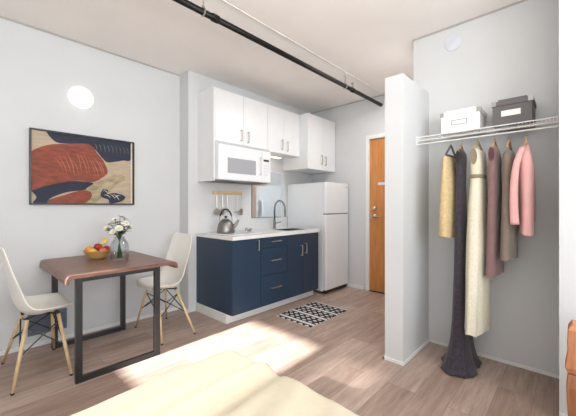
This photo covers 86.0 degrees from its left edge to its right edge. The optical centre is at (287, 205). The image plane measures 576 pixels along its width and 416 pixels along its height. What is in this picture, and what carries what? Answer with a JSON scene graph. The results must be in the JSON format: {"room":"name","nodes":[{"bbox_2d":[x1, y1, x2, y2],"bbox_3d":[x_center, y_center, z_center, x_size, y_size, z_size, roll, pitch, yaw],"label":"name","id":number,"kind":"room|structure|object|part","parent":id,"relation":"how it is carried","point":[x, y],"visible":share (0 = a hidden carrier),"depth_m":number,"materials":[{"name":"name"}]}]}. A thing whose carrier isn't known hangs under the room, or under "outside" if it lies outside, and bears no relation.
{"room":"studio apartment","nodes":[
{"label":"studio apartment","id":0,"kind":"room"},
{"bbox_2d":[0,18,179,350],"bbox_3d":[-2.693,-0.165,2.269,0.166,2.770,3.960,0,0,43],"label":"wall","id":1,"kind":"structure","parent":0,"point":[135,102],"depth_m":2.94,"materials":[{"name":"paint"}]},
{"bbox_2d":[27,308,66,336],"bbox_3d":[-2.129,1.028,2.741,0.017,0.185,0.280,0,0,43],"label":"air vent","id":2,"kind":"object","parent":1,"relation":"in","point":[46,321],"visible":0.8,"depth_m":2.71,"materials":[{"name":"metal"}]},
{"bbox_2d":[68,86,92,108],"bbox_3d":[-1.950,-1.020,2.910,0.049,0.204,0.204,0,0,43],"label":"wall lamp","id":3,"kind":"object","parent":1,"relation":"attached to","point":[80,97],"visible":1,"depth_m":2.89,"materials":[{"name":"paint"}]},
{"bbox_2d":[29,127,133,204],"bbox_3d":[-1.920,-0.341,2.953,0.034,0.658,0.854,0,0,43],"label":"framed painting","id":4,"kind":"object","parent":1,"relation":"attached to","point":[65,168],"visible":1,"depth_m":2.90,"materials":[{"name":"multicoloured paint"}]},
{"bbox_2d":[0,306,178,355],"bbox_3d":[-2.576,1.202,2.263,0.012,0.035,3.810,0,0,43],"label":"baseboard","id":5,"kind":"structure","parent":1,"relation":"attached to","point":[16,349],"depth_m":2.97,"materials":[{"name":"paint"}]},
{"bbox_2d":[0,16,179,75],"bbox_3d":[-2.578,-1.543,2.265,0.008,0.014,3.810,0,0,43],"label":"trim","id":6,"kind":"structure","parent":1,"relation":"attached to","point":[33,27],"depth_m":2.92,"materials":[{"name":"grey paint"}]},
{"bbox_2d":[180,70,310,312],"bbox_3d":[-0.459,-0.165,4.527,0.365,2.770,2.390,0,0,43],"label":"wall","id":7,"kind":"structure","parent":0,"point":[197,200],"depth_m":3.65,"materials":[{"name":"paint"}]},
{"bbox_2d":[212,191,241,195],"bbox_3d":[-0.757,-0.158,3.900,0.048,0.055,0.445,0,0,43],"label":"utensil rail","id":8,"kind":"object","parent":7,"relation":"attached to","point":[213,192],"visible":1,"depth_m":3.89,"materials":[{"name":"brown wood"}]},
{"bbox_2d":[214,195,219,214],"bbox_3d":[-0.865,-0.011,3.759,0.011,0.242,0.080,0,0,43],"label":"skimmer","id":9,"kind":"object","parent":8,"relation":"hanging from","point":[216,211],"visible":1,"depth_m":3.75,"materials":[{"name":"silver metal"}]},
{"bbox_2d":[239,196,242,214],"bbox_3d":[-0.610,-0.009,4.033,0.011,0.247,0.056,0,0,43],"label":"spatula","id":10,"kind":"object","parent":8,"relation":"hanging from","point":[240,210],"visible":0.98,"depth_m":4.03,"materials":[{"name":"silver metal"}]},
{"bbox_2d":[197,86,267,181],"bbox_3d":[-0.647,-0.795,3.783,0.368,1.030,0.813,0,0,43],"label":"upper cabinet","id":11,"kind":"object","parent":7,"relation":"attached to","point":[222,115],"visible":0.91,"depth_m":3.56,"materials":[{"name":"white paint"}]},
{"bbox_3d":[-0.930,-0.795,3.505,0.333,1.030,0.020,0,0,43],"label":"panel","id":12,"kind":"part","parent":11,"relation":"part of","materials":[{"name":"white paint"}]},
{"bbox_3d":[-0.673,-1.018,3.551,0.019,0.581,0.393,0,0,43],"label":"door","id":13,"kind":"part","parent":11,"relation":"part of","materials":[{"name":"white paint"}]},
{"bbox_2d":[205,141,270,184],"bbox_3d":[-0.618,-0.497,3.772,0.427,0.436,0.790,0,0,43],"label":"microwave","id":14,"kind":"object","parent":11,"relation":"attached to","point":[234,163],"visible":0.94,"depth_m":3.60,"materials":[{"name":"white plastic"}]},
{"bbox_3d":[-0.549,-0.490,3.603,0.025,0.390,0.637,0,0,43],"label":"door","id":15,"kind":"part","parent":14,"relation":"part of","materials":[{"name":"white plastic"}]},
{"bbox_3d":[-0.280,-0.490,3.895,0.022,0.390,0.149,0,0,43],"label":"control panel","id":16,"kind":"part","parent":14,"relation":"part of","materials":[{"name":"white plastic"}]},
{"bbox_3d":[-0.403,-1.018,3.841,0.019,0.581,0.393,0,0,43],"label":"door","id":17,"kind":"part","parent":11,"relation":"part of","materials":[{"name":"white paint"}]},
{"bbox_2d":[251,173,280,217],"bbox_3d":[-0.301,-0.158,4.417,0.012,0.645,0.567,0,0,43],"label":"wall mirror","id":18,"kind":"object","parent":7,"relation":"attached to","point":[264,197],"visible":0.81,"depth_m":4.42,"materials":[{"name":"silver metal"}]},
{"bbox_2d":[268,105,298,158],"bbox_3d":[-0.155,-1.008,4.313,0.368,0.603,0.627,0,0,43],"label":"upper cabinet","id":19,"kind":"object","parent":7,"relation":"attached to","point":[283,125],"visible":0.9,"depth_m":4.20,"materials":[{"name":"white paint"}]},
{"bbox_3d":[-0.163,-1.008,4.099,0.019,0.601,0.299,0,0,43],"label":"door","id":20,"kind":"part","parent":19,"relation":"part of","materials":[{"name":"white paint"}]},
{"bbox_3d":[0.050,-1.008,4.329,0.019,0.601,0.320,0,0,43],"label":"door","id":21,"kind":"part","parent":19,"relation":"part of","materials":[{"name":"white paint"}]},
{"bbox_2d":[283,113,334,173],"bbox_3d":[0.344,-0.920,4.741,0.518,0.780,0.676,0,0,43],"label":"upper cabinet","id":22,"kind":"object","parent":7,"relation":"attached to","point":[316,134],"visible":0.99,"depth_m":4.52,"materials":[{"name":"white paint"}]},
{"bbox_3d":[0.391,-0.919,4.476,0.019,0.778,0.348,0,0,43],"label":"door","id":23,"kind":"part","parent":22,"relation":"part of","materials":[{"name":"white paint"}]},
{"bbox_3d":[0.621,-0.919,4.724,0.019,0.778,0.320,0,0,43],"label":"door","id":24,"kind":"part","parent":22,"relation":"part of","materials":[{"name":"white paint"}]},
{"bbox_2d":[0,0,520,112],"bbox_3d":[0.166,-1.610,1.244,5.750,0.120,6.350,0,0,43],"label":"ceiling","id":25,"kind":"structure","parent":0,"point":[371,41],"depth_m":2.78,"materials":[{"name":"paint"}]},
{"bbox_2d":[173,0,382,106],"bbox_3d":[0.025,-1.465,2.944,0.062,0.169,3.748,0,0,43],"label":"ceiling pipe","id":26,"kind":"object","parent":25,"relation":"hanging from","point":[202,11],"visible":1,"depth_m":2.67,"materials":[{"name":"black metal"}]},
{"bbox_2d":[221,0,383,94],"bbox_3d":[0.022,-1.547,2.880,0.012,0.006,3.850,0,0,43],"label":"pipe","id":27,"kind":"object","parent":25,"relation":"attached to","point":[221,0],"depth_m":2.88,"materials":[{"name":"metal"}]},
{"bbox_2d":[0,286,558,415],"bbox_3d":[0.166,1.280,1.244,5.750,0.120,6.350,0,0,43],"label":"floor","id":28,"kind":"structure","parent":0,"point":[339,358],"depth_m":2.33,"materials":[{"name":"brown wood"}]},
{"bbox_2d":[0,247,73,395],"bbox_3d":[-1.883,0.750,2.308,0.600,0.939,0.420,0,0,43],"label":"shell chair","id":29,"kind":"object","parent":28,"relation":"on","point":[35,305],"visible":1,"depth_m":2.23,"materials":[{"name":"beige plastic"}]},
{"bbox_3d":[-2.103,1.009,2.362,0.223,0.413,0.025,0,0,15],"label":"leg","id":30,"kind":"part","parent":29,"relation":"part of","materials":[{"name":"brown wood"}]},
{"bbox_3d":[-1.813,1.009,2.091,0.025,0.413,0.223,0,0,-19],"label":"leg","id":31,"kind":"part","parent":29,"relation":"part of","materials":[{"name":"brown wood"}]},
{"bbox_3d":[-1.865,0.804,2.327,0.208,0.010,0.189,0,0,43],"label":"under frame","id":32,"kind":"part","parent":29,"relation":"part of","materials":[{"name":"black plastic"}]},
{"bbox_3d":[-1.934,1.009,2.544,0.024,0.413,0.204,0,0,-33],"label":"leg","id":33,"kind":"part","parent":29,"relation":"part of","materials":[{"name":"brown wood"}]},
{"bbox_3d":[-1.644,1.009,2.274,0.204,0.413,0.024,0,0,29],"label":"leg","id":34,"kind":"part","parent":29,"relation":"part of","materials":[{"name":"brown wood"}]},
{"bbox_2d":[39,251,177,383],"bbox_3d":[-1.549,0.844,2.656,0.945,0.752,0.791,0,0,43],"label":"dining table","id":35,"kind":"object","parent":28,"relation":"on","point":[80,269],"visible":0.95,"depth_m":2.48,"materials":[{"name":"brown wood"}]},
{"bbox_2d":[83,249,111,259],"bbox_3d":[-1.692,0.428,2.748,0.224,0.078,0.224,0,0,43],"label":"fruit basket","id":36,"kind":"object","parent":35,"relation":"on","point":[94,255],"visible":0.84,"depth_m":2.68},
{"bbox_2d":[94,243,101,250],"bbox_3d":[-1.695,0.363,2.757,0.068,0.071,0.068,0,0,43],"label":"apple","id":37,"kind":"object","parent":36,"relation":"in","point":[98,246],"visible":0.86,"depth_m":2.73,"materials":[{"name":"red plant"}]},
{"bbox_2d":[110,236,128,260],"bbox_3d":[-1.472,0.368,2.698,0.146,0.198,0.146,0,0,43],"label":"glass vase","id":38,"kind":"object","parent":35,"relation":"on","point":[111,259],"visible":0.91,"depth_m":2.70,"materials":[{"name":"clear glass"}]},
{"bbox_2d":[109,229,120,252],"bbox_3d":[-1.478,0.325,2.658,0.061,0.257,0.123,0,0,16],"label":"flower","id":39,"kind":"object","parent":38,"relation":"in","point":[112,231],"visible":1,"depth_m":2.62,"materials":[{"name":"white plant"}]},
{"bbox_2d":[112,217,120,257],"bbox_3d":[-1.496,0.276,2.678,0.098,0.355,0.113,0,0,3],"label":"flower","id":40,"kind":"object","parent":38,"relation":"in","point":[116,218],"visible":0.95,"depth_m":2.67,"materials":[{"name":"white plant"}]},
{"bbox_2d":[115,225,123,240],"bbox_3d":[-1.441,0.308,2.669,0.086,0.291,0.114,0,0,-20],"label":"flower","id":41,"kind":"object","parent":38,"relation":"in","point":[119,228],"visible":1,"depth_m":2.64,"materials":[{"name":"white plant"}]},
{"bbox_2d":[116,225,132,257],"bbox_3d":[-1.431,0.307,2.734,0.106,0.293,0.115,0,0,9],"label":"flower","id":42,"kind":"object","parent":38,"relation":"in","point":[129,226],"visible":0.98,"depth_m":2.73,"materials":[{"name":"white plant"}]},
{"bbox_2d":[135,233,195,344],"bbox_3d":[-1.211,0.750,3.031,0.600,0.939,0.420,0,0,43],"label":"shell chair","id":43,"kind":"object","parent":28,"relation":"on","point":[180,245],"visible":0.9,"depth_m":3.09,"materials":[{"name":"beige plastic"}]},
{"bbox_3d":[-1.450,1.009,3.065,0.204,0.413,0.024,0,0,29],"label":"leg","id":44,"kind":"part","parent":43,"relation":"part of","materials":[{"name":"brown wood"}]},
{"bbox_3d":[-1.160,1.009,2.795,0.024,0.413,0.204,0,0,-33],"label":"leg","id":45,"kind":"part","parent":43,"relation":"part of","materials":[{"name":"brown wood"}]},
{"bbox_3d":[-1.281,1.009,3.247,0.025,0.413,0.223,0,0,-19],"label":"leg","id":46,"kind":"part","parent":43,"relation":"part of","materials":[{"name":"brown wood"}]},
{"bbox_3d":[-0.990,1.009,2.977,0.223,0.413,0.025,0,0,15],"label":"leg","id":47,"kind":"part","parent":43,"relation":"part of","materials":[{"name":"brown wood"}]},
{"bbox_2d":[196,236,260,315],"bbox_3d":[-0.672,0.737,3.496,0.723,0.770,0.384,0,0,43],"label":"base cabinet","id":48,"kind":"object","parent":28,"relation":"on","point":[228,273],"visible":0.94,"depth_m":3.30,"materials":[{"name":"blue paint"}]},
{"bbox_3d":[-0.440,0.737,3.280,0.019,0.766,0.381,0,0,43],"label":"door","id":49,"kind":"part","parent":48,"relation":"part of","materials":[{"name":"blue paint"}]},
{"bbox_2d":[196,227,319,240],"bbox_3d":[-0.324,0.333,3.884,0.705,0.036,1.448,0,0,43],"label":"countertop","id":50,"kind":"structure","parent":48,"relation":"on","point":[264,232],"depth_m":3.56,"materials":[{"name":"white stone"}]},
{"bbox_2d":[210,231,259,235],"bbox_3d":[-0.611,0.311,3.574,0.440,0.007,0.435,0,0,43],"label":"cooktop","id":51,"kind":"object","parent":50,"relation":"in","point":[236,232],"visible":0.71,"depth_m":3.47,"materials":[{"name":"white ceramic"}]},
{"bbox_2d":[217,209,238,233],"bbox_3d":[-0.707,0.168,3.555,0.209,0.280,0.222,0,0,43],"label":"tea kettle","id":52,"kind":"object","parent":51,"relation":"on","point":[225,226],"visible":0.99,"depth_m":3.49,"materials":[{"name":"metal"}]},
{"bbox_2d":[273,200,285,228],"bbox_3d":[-0.121,0.114,4.306,0.188,0.402,0.056,0,0,-10],"label":"kitchen faucet","id":53,"kind":"object","parent":50,"relation":"on","point":[277,201],"visible":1,"depth_m":4.29,"materials":[{"name":"metal"}]},
{"bbox_3d":[-0.116,0.059,4.308,0.170,0.292,0.029,0,0,-12],"label":"spout","id":54,"kind":"part","parent":53,"relation":"part of","materials":[{"name":"metal"}]},
{"bbox_2d":[275,228,303,230],"bbox_3d":[0.035,0.409,4.144,0.268,0.192,0.398,0,0,43],"label":"sink","id":55,"kind":"object","parent":50,"relation":"in","point":[288,229],"visible":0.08,"depth_m":4.29,"materials":[{"name":"silver metal"}]},
{"bbox_2d":[196,291,312,323],"bbox_3d":[-0.364,1.171,3.917,0.601,0.097,1.445,0,0,43],"label":"plinth","id":56,"kind":"object","parent":28,"relation":"on","point":[224,318],"visible":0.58,"depth_m":3.46,"materials":[{"name":"paint"}]},
{"bbox_2d":[261,235,286,306],"bbox_3d":[-0.395,0.737,3.794,0.723,0.770,0.426,0,0,43],"label":"base cabinet","id":57,"kind":"object","parent":28,"relation":"on","point":[273,249],"visible":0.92,"depth_m":3.56,"materials":[{"name":"blue paint"}]},
{"bbox_3d":[-0.163,0.954,3.578,0.019,0.333,0.422,0,0,43],"label":"drawer","id":58,"kind":"part","parent":57,"relation":"part of","materials":[{"name":"blue paint"}]},
{"bbox_3d":[-0.163,0.630,3.578,0.019,0.306,0.422,0,0,43],"label":"drawer","id":59,"kind":"part","parent":57,"relation":"part of","materials":[{"name":"blue paint"}]},
{"bbox_3d":[-0.163,0.413,3.578,0.019,0.119,0.422,0,0,43],"label":"drawer","id":60,"kind":"part","parent":57,"relation":"part of","materials":[{"name":"blue paint"}]},
{"bbox_2d":[286,232,317,298],"bbox_3d":[-0.038,0.737,4.178,0.723,0.770,0.619,0,0,43],"label":"base cabinet","id":61,"kind":"object","parent":28,"relation":"on","point":[302,249],"visible":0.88,"depth_m":3.92,"materials":[{"name":"blue paint"}]},
{"bbox_3d":[0.083,0.737,3.843,0.019,0.766,0.288,0,0,43],"label":"door","id":62,"kind":"part","parent":61,"relation":"part of","materials":[{"name":"blue paint"}]},
{"bbox_3d":[0.293,0.737,4.070,0.019,0.766,0.323,0,0,43],"label":"door","id":63,"kind":"part","parent":61,"relation":"part of","materials":[{"name":"blue paint"}]},
{"bbox_2d":[276,301,347,327],"bbox_3d":[0.282,1.216,3.518,0.485,0.007,0.690,0,0,43],"label":"rug","id":64,"kind":"object","parent":28,"relation":"on","point":[311,314],"visible":1,"depth_m":3.49,"materials":[{"name":"black fabric"}]},
{"bbox_2d":[287,182,347,293],"bbox_3d":[0.448,0.440,4.688,0.726,1.560,0.570,0,0,43],"label":"refrigerator","id":65,"kind":"object","parent":28,"relation":"on","point":[323,206],"visible":0.84,"depth_m":4.40,"materials":[{"name":"white metal"}]},
{"bbox_3d":[0.694,0.642,4.459,0.052,1.045,0.570,0,0,43],"label":"door","id":66,"kind":"part","parent":65,"relation":"part of","materials":[{"name":"white metal"}]},
{"bbox_3d":[0.694,-0.112,4.459,0.052,0.440,0.570,0,0,43],"label":"freezer door","id":67,"kind":"part","parent":65,"relation":"part of","materials":[{"name":"white metal"}]},
{"bbox_2d":[565,320,575,415],"bbox_3d":[1.419,0.873,1.288,0.394,0.695,0.100,0,0,43],"label":"stand","id":68,"kind":"object","parent":28,"relation":"on","point":[570,360],"visible":1,"depth_m":1.37,"materials":[{"name":"brown wood"}]},
{"bbox_3d":[-0.048,0.992,-0.037,2.440,0.455,1.940,0,0,43],"label":"bed","id":69,"kind":"object","parent":28,"relation":"on","visible":0},
{"bbox_2d":[70,349,358,415],"bbox_3d":[-0.041,0.871,0.029,2.583,0.392,2.092,0,0,43],"label":"comforter","id":70,"kind":"object","parent":69,"relation":"on","point":[229,382],"visible":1,"depth_m":1.16,"materials":[{"name":"beige fabric"}]},
{"bbox_2d":[311,95,384,289],"bbox_3d":[1.292,-0.165,4.429,2.335,2.770,0.150,0,0,43],"label":"wall","id":71,"kind":"structure","parent":0,"point":[354,122],"depth_m":4.60,"materials":[{"name":"paint"}]},
{"bbox_2d":[311,94,384,113],"bbox_3d":[1.163,-1.543,4.441,2.130,0.014,0.008,0,0,43],"label":"trim","id":72,"kind":"structure","parent":71,"relation":"attached to","point":[384,94],"depth_m":4.70,"materials":[{"name":"grey paint"}]},
{"bbox_2d":[346,283,362,289],"bbox_3d":[0.738,1.195,4.833,0.973,0.050,0.012,0,0,43],"label":"baseboard","id":73,"kind":"structure","parent":71,"relation":"attached to","point":[347,284],"depth_m":4.59,"materials":[{"name":"paint"}]},
{"bbox_2d":[366,133,384,290],"bbox_3d":[1.505,0.102,4.165,0.967,2.235,0.088,0,0,43],"label":"trim","id":74,"kind":"structure","parent":71,"relation":"attached to","point":[380,135],"depth_m":4.44,"materials":[{"name":"paint"}]},
{"bbox_2d":[369,137,384,293],"bbox_3d":[1.496,0.133,4.155,0.863,2.175,0.115,0,0,43],"label":"door","id":75,"kind":"structure","parent":71,"relation":"in","point":[377,146],"depth_m":4.37,"materials":[{"name":"orange wood"}]},
{"bbox_2d":[385,73,428,361],"bbox_3d":[1.022,0.100,2.630,0.147,2.240,0.575,0,0,43],"label":"wall partition","id":76,"kind":"structure","parent":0,"point":[406,102],"depth_m":2.45,"materials":[{"name":"paint"}]},
{"bbox_2d":[383,339,429,365],"bbox_3d":[1.018,1.209,2.626,0.169,0.022,0.587,0,0,43],"label":"baseboard","id":77,"kind":"structure","parent":76,"relation":"attached to","point":[411,356],"depth_m":2.45,"materials":[{"name":"paint"}]},
{"bbox_2d":[413,0,558,374],"bbox_3d":[2.015,-0.165,2.878,1.245,2.770,1.140,0,0,43],"label":"wall","id":78,"kind":"structure","parent":0,"point":[513,51],"depth_m":2.38,"materials":[{"name":"paint"}]},
{"bbox_2d":[444,34,461,50],"bbox_3d":[1.417,-1.402,2.650,0.140,0.140,0.008,0,0,43],"label":"round cover plate","id":79,"kind":"object","parent":78,"relation":"attached to","point":[453,42],"visible":1,"depth_m":2.65,"materials":[{"name":"white plastic"}]},
{"bbox_2d":[413,0,526,40],"bbox_3d":[1.549,-1.543,2.528,1.039,0.014,0.008,0,0,43],"label":"trim","id":80,"kind":"structure","parent":78,"relation":"attached to","point":[521,1],"depth_m":2.55,"materials":[{"name":"grey paint"}]},
{"bbox_2d":[416,116,558,145],"bbox_3d":[1.495,-0.544,2.368,0.900,0.080,0.305,0,0,43],"label":"wire shelf","id":81,"kind":"object","parent":78,"relation":"attached to","point":[499,129],"visible":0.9,"depth_m":2.28,"materials":[{"name":"white metal"}]},
{"bbox_2d":[445,139,455,157],"bbox_3d":[1.275,-0.456,2.419,0.200,0.144,0.018,0,0,-42],"label":"clothes hanger","id":82,"kind":"object","parent":81,"relation":"hanging from","point":[450,146],"visible":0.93,"depth_m":2.41,"materials":[{"name":"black metal"}]},
{"bbox_2d":[439,156,455,237],"bbox_3d":[1.276,-0.068,2.418,0.341,0.621,0.085,0,0,-41],"label":"skirt","id":83,"kind":"object","parent":82,"relation":"hanging from","point":[448,177],"visible":0.65,"depth_m":2.33,"materials":[{"name":"fabric"}]},
{"bbox_2d":[440,106,486,138],"bbox_3d":[1.409,-0.665,2.479,0.284,0.179,0.247,0,0,43],"label":"storage box","id":84,"kind":"object","parent":81,"relation":"on","point":[474,117],"visible":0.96,"depth_m":2.39,"materials":[{"name":"cardboard"}]},
{"bbox_3d":[1.410,-0.722,2.480,0.280,0.034,0.245,0,0,43],"label":"lid","id":85,"kind":"part","parent":84,"relation":"part of","materials":[{"name":"white cardboard"}]},
{"bbox_2d":[473,135,482,150],"bbox_3d":[1.412,-0.461,2.292,0.268,0.135,0.015,0,0,-45],"label":"clothes hanger","id":86,"kind":"object","parent":81,"relation":"hanging from","point":[478,142],"visible":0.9,"depth_m":2.29,"materials":[{"name":"brown wood"}]},
{"bbox_2d":[464,148,490,337],"bbox_3d":[1.412,0.244,2.291,0.446,1.328,0.132,0,0,-45],"label":"dress","id":87,"kind":"object","parent":86,"relation":"hanging from","point":[477,289],"visible":0.95,"depth_m":2.19,"materials":[{"name":"beige fabric"}]},
{"bbox_3d":[1.412,-0.214,2.292,0.233,0.028,0.094,0,0,-45],"label":"sash","id":88,"kind":"part","parent":87,"relation":"part of","materials":[{"name":"brown fabric"}]},
{"bbox_3d":[1.418,-0.514,2.286,0.893,0.011,0.011,0,0,43],"label":"hanging rail","id":89,"kind":"part","parent":81,"relation":"part of","materials":[{"name":"white metal"}]},
{"bbox_2d":[491,133,497,147],"bbox_3d":[1.487,-0.461,2.221,0.015,0.135,0.229,0,0,44],"label":"clothes hanger","id":90,"kind":"object","parent":81,"relation":"hanging from","point":[494,141],"visible":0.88,"depth_m":2.21,"materials":[{"name":"brown wood"}]},
{"bbox_2d":[486,146,503,277],"bbox_3d":[1.488,0.033,2.221,0.080,0.921,0.322,0,0,44],"label":"dress","id":91,"kind":"object","parent":90,"relation":"hanging from","point":[494,264],"visible":0.94,"depth_m":2.13,"materials":[{"name":"fabric"}]},
{"bbox_2d":[506,131,511,149],"bbox_3d":[1.549,-0.458,2.164,0.015,0.140,0.248,0,0,42],"label":"clothes hanger","id":92,"kind":"object","parent":81,"relation":"hanging from","point":[508,143],"visible":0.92,"depth_m":2.16,"materials":[{"name":"beige wood"}]},
{"bbox_2d":[500,149,517,260],"bbox_3d":[1.551,-0.013,2.162,0.085,0.753,0.342,0,0,42],"label":"dress","id":93,"kind":"object","parent":92,"relation":"hanging from","point":[509,233],"visible":0.78,"depth_m":2.07,"materials":[{"name":"fabric"}]},
{"bbox_2d":[491,95,535,131],"bbox_3d":[1.650,-0.670,2.256,0.242,0.189,0.247,0,0,43],"label":"storage box","id":94,"kind":"object","parent":81,"relation":"on","point":[521,108],"visible":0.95,"depth_m":2.17,"materials":[{"name":"cardboard"}]},
{"bbox_3d":[1.651,-0.732,2.256,0.238,0.034,0.245,0,0,43],"label":"lid","id":95,"kind":"part","parent":94,"relation":"part of","materials":[{"name":"grey cardboard"}]},
{"bbox_2d":[524,129,527,144],"bbox_3d":[1.617,-0.461,2.101,0.016,0.135,0.268,0,0,36],"label":"clothes hanger","id":96,"kind":"object","parent":81,"relation":"hanging from","point":[525,136],"visible":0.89,"depth_m":2.04,"materials":[{"name":"beige wood"}]},
{"bbox_2d":[509,140,535,235],"bbox_3d":[1.617,-0.126,2.100,0.366,0.638,0.120,0,0,-42],"label":"pink top","id":97,"kind":"object","parent":96,"relation":"hanging from","point":[522,201],"visible":0.91,"depth_m":2.00,"materials":[{"name":"fabric"}]},
{"bbox_2d":[430,339,558,378],"bbox_3d":[1.599,1.209,2.480,0.901,0.022,0.010,0,0,43],"label":"baseboard","id":98,"kind":"structure","parent":78,"relation":"attached to","point":[431,340],"depth_m":2.37,"materials":[{"name":"paint"}]},
{"bbox_2d":[559,0,575,414],"bbox_3d":[1.812,-0.165,1.896,0.206,2.770,0.575,0,0,43],"label":"wall","id":99,"kind":"structure","parent":0,"point":[567,8],"depth_m":1.74,"materials":[{"name":"paint"}]},
{"label":"clothes hanger","id":100,"kind":"object","parent":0,"visible":0},
{"bbox_2d":[440,149,481,378],"bbox_3d":[1.313,0.393,2.363,0.269,1.650,0.419,0,0,40],"label":"gown","id":101,"kind":"object","parent":100,"relation":"hanging from","point":[460,359],"visible":0.95,"depth_m":2.28,"materials":[{"name":"fabric"}]}
]}

